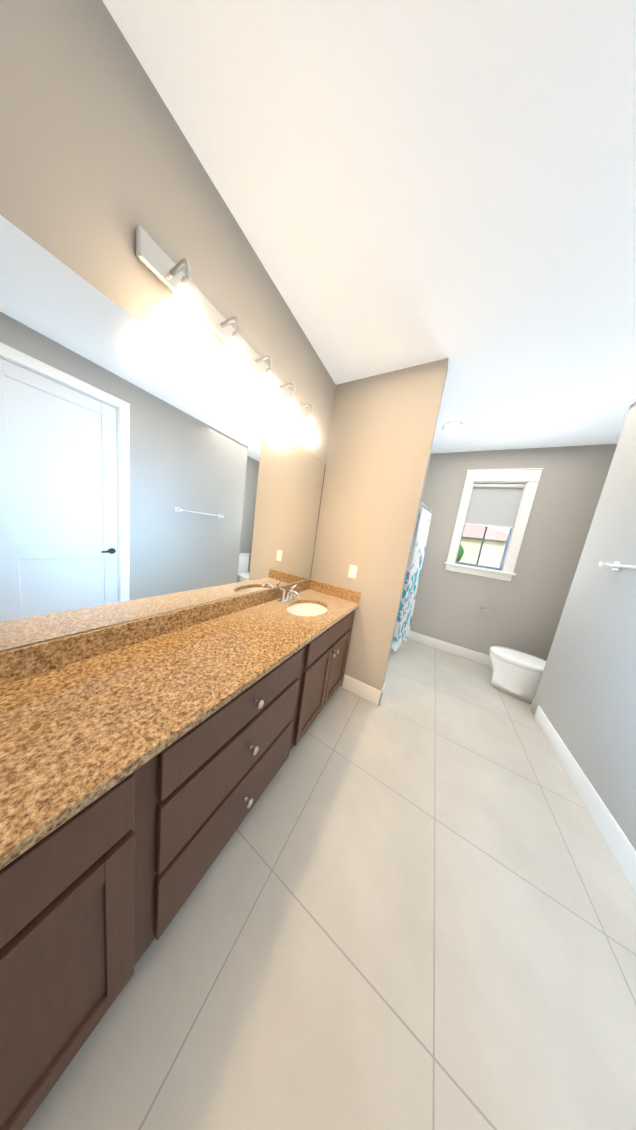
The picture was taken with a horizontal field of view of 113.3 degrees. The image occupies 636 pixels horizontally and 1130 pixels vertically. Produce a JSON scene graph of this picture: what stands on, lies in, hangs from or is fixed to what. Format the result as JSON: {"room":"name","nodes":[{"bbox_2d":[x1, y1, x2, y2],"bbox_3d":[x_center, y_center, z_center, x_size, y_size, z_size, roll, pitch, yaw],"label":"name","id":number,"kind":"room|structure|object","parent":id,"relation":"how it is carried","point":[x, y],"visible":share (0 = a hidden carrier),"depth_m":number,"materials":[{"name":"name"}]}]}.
{"room":"bathroom","nodes":[
{"label":"bathroom","id":0,"kind":"room"},
{"bbox_2d":[0,0,335,651],"bbox_3d":[-0.400,-0.233,1.526,0.120,2.740,4.850,12,10,28],"label":"wall","id":1,"kind":"structure","parent":0,"point":[99,161],"depth_m":0.63,"materials":[{"name":"grey paint"}]},
{"bbox_2d":[0,579,311,686],"bbox_3d":[-0.653,0.268,1.112,0.020,0.100,2.338,12,10,28],"label":"backsplash","id":2,"kind":"structure","parent":1,"relation":"attached to","point":[20,662],"depth_m":0.82,"materials":[{"name":"brown stone"}]},
{"bbox_2d":[0,215,325,650],"bbox_3d":[-0.578,-0.325,1.025,0.007,1.100,2.336,12,10,28],"label":"mirror","id":3,"kind":"object","parent":1,"relation":"attached to","point":[145,471],"visible":1,"depth_m":0.75,"materials":[{"name":"silver mirror"}]},
{"bbox_2d":[136,225,318,445],"bbox_3d":[-0.274,-0.982,1.095,0.213,0.280,1.020,12,10,28],"label":"sconce","id":4,"kind":"object","parent":1,"relation":"attached to","point":[189,312],"visible":1,"depth_m":0.88,"materials":[{"name":"white glass"}]},
{"bbox_2d":[23,639,635,1129],"bbox_3d":[0.561,1.413,1.106,2.800,0.100,4.850,12,10,28],"label":"floor","id":5,"kind":"structure","parent":0,"point":[409,903],"depth_m":0.74,"materials":[{"name":"tile"}]},
{"bbox_2d":[0,607,356,1129],"bbox_3d":[-0.482,0.804,1.055,0.574,0.826,2.338,12,10,28],"label":"bathroom vanity","id":6,"kind":"object","parent":5,"relation":"on","point":[81,904],"depth_m":0.52,"materials":[{"name":"brown wood"}]},
{"bbox_2d":[0,591,358,862],"bbox_3d":[-0.436,0.382,0.998,0.545,0.030,2.338,12,10,28],"label":"countertop","id":7,"kind":"structure","parent":6,"relation":"on","point":[67,734],"depth_m":0.61,"materials":[{"name":"brown stone"}]},
{"bbox_2d":[276,583,303,602],"bbox_3d":[-0.203,0.234,1.662,0.153,0.126,0.226,12,10,28],"label":"faucet","id":8,"kind":"object","parent":7,"relation":"on","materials":[{"name":"silver metal"}]},
{"bbox_2d":[284,599,327,618],"bbox_3d":[-0.092,0.430,1.626,0.321,0.182,0.434,12,10,28],"label":"sink","id":9,"kind":"object","parent":7,"relation":"in","point":[306,608],"depth_m":1.77,"materials":[{"name":"white ceramic"}]},
{"bbox_2d":[489,646,545,703],"bbox_3d":[2.283,1.026,2.200,0.759,0.800,0.420,12,10,28],"label":"toilet","id":10,"kind":"object","parent":5,"relation":"on","point":[517,674],"visible":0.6,"depth_m":2.20,"materials":[{"name":"white ceramic"}]},
{"bbox_2d":[102,0,635,453],"bbox_3d":[0.946,-1.368,0.683,2.800,0.100,4.850,12,10,28],"label":"ceiling","id":11,"kind":"structure","parent":0,"point":[400,184],"depth_m":0.76,"materials":[{"name":"white paint"}]},
{"bbox_2d":[442,421,463,430],"bbox_3d":[1.437,-1.481,2.233,0.196,0.008,0.196,12,10,28],"label":"recessed light","id":12,"kind":"object","parent":11,"relation":"in","point":[452,426],"visible":1,"depth_m":2.23,"materials":[{"name":"white"}]},
{"bbox_2d":[310,358,448,690],"bbox_3d":[0.377,-0.185,1.914,0.870,2.740,0.120,12,10,28],"label":"wall","id":13,"kind":"structure","parent":0,"point":[381,435],"depth_m":1.77,"materials":[{"name":"grey paint"}]},
{"bbox_2d":[308,580,359,602],"bbox_3d":[0.149,0.246,1.991,0.525,0.100,0.020,12,10,28],"label":"backsplash","id":14,"kind":"structure","parent":13,"relation":"attached to","point":[341,593],"depth_m":1.97,"materials":[{"name":"brown stone"}]},
{"bbox_2d":[348,565,356,577],"bbox_3d":[0.313,0.060,1.893,0.072,0.116,0.010,12,10,28],"label":"switch plate","id":15,"kind":"object","parent":13,"relation":"attached to","point":[352,571],"visible":1,"depth_m":1.89,"materials":[{"name":"white plastic"}]},
{"bbox_2d":[342,674,385,705],"bbox_3d":[0.432,1.140,1.981,0.360,0.140,0.148,12,10,28],"label":"baseboard","id":16,"kind":"structure","parent":13,"relation":"attached to","point":[363,690],"depth_m":1.91,"materials":[{"name":"white wood"}]},
{"bbox_2d":[410,444,616,660],"bbox_3d":[1.965,-0.118,2.922,2.680,2.740,0.120,12,10,28],"label":"wall","id":17,"kind":"structure","parent":0,"point":[527,602],"depth_m":2.58,"materials":[{"name":"grey paint"}]},
{"bbox_2d":[391,502,431,650],"bbox_3d":[1.030,0.137,2.519,0.371,1.727,1.503,12,10,28],"label":"shower curtain","id":18,"kind":"object","parent":17,"relation":"attached to","point":[404,617],"visible":0.65,"depth_m":2.44,"materials":[{"name":"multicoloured fabric"}]},
{"bbox_2d":[408,631,492,666],"bbox_3d":[2.038,1.222,2.903,1.785,0.140,0.014,12,10,28],"label":"baseboard","id":19,"kind":"structure","parent":17,"relation":"attached to","point":[475,656],"depth_m":2.97,"materials":[{"name":"white wood"}]},
{"bbox_2d":[444,562,515,575],"bbox_3d":[2.122,0.042,2.785,0.760,0.030,0.135,12,10,28],"label":"window sill","id":20,"kind":"structure","parent":17,"relation":"attached to","point":[481,568],"depth_m":2.72,"materials":[{"name":"white wood"}]},
{"bbox_2d":[479,607,495,613],"bbox_3d":[2.208,0.589,2.720,0.168,0.044,0.082,12,10,28],"label":"paper holder","id":21,"kind":"object","parent":17,"relation":"attached to","point":[492,610],"visible":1,"depth_m":2.71,"materials":[{"name":"silver metal"}]},
{"bbox_2d":[445,468,543,580],"bbox_3d":[2.217,-0.526,2.730,0.740,1.345,0.143,12,10,28],"label":"window","id":22,"kind":"structure","parent":17,"relation":"in","point":[529,478],"depth_m":2.64,"materials":[{"name":"white wood"}]},
{"bbox_2d":[464,484,524,548],"bbox_3d":[2.228,-0.637,2.704,0.508,0.792,0.050,12,10,28],"label":"window blind","id":23,"kind":"object","parent":22,"relation":"attached to","point":[493,505],"visible":0.96,"depth_m":2.69,"materials":[{"name":"fabric"}]},
{"bbox_2d":[530,402,635,849],"bbox_3d":[1.702,0.243,0.307,0.530,2.740,4.730,12,10,28],"label":"wall","id":24,"kind":"structure","parent":0,"point":[588,704],"depth_m":1.46,"materials":[{"name":"grey paint"}]},
{"bbox_2d":[534,705,635,893],"bbox_3d":[1.113,1.488,0.312,0.014,0.140,3.760,12,10,28],"label":"baseboard","id":25,"kind":"structure","parent":24,"relation":"attached to","point":[620,846],"depth_m":1.23,"materials":[{"name":"white wood"}]},
{"bbox_2d":[598,562,635,570],"bbox_3d":[1.868,0.022,1.175,0.084,0.060,0.710,12,10,28],"label":"towel rail","id":26,"kind":"object","parent":24,"relation":"attached to","point":[616,566],"visible":1,"depth_m":1.42,"materials":[{"name":"white metal"}]},
{"label":"outside","id":27,"kind":"structure","parent":0,"visible":0},
{"bbox_3d":[18.985,0.460,26.482,70.000,0.200,55.690,12,10,28],"label":"lawn","id":28,"kind":"structure","parent":27,"visible":0},
{"bbox_2d":[456,544,463,561],"bbox_3d":[4.964,-0.191,8.912,2.022,2.527,2.004,12,10,28],"label":"tree","id":29,"kind":"object","parent":28,"relation":"on","point":[460,554],"depth_m":8.67,"materials":[{"name":"green plant"}]},
{"bbox_2d":[459,525,507,567],"bbox_3d":[9.937,-1.911,18.806,12.750,4.280,7.600,12,10,28],"label":"house","id":30,"kind":"structure","parent":28,"relation":"on","point":[485,552],"depth_m":14.34,"materials":[{"name":"beige"}]}
]}

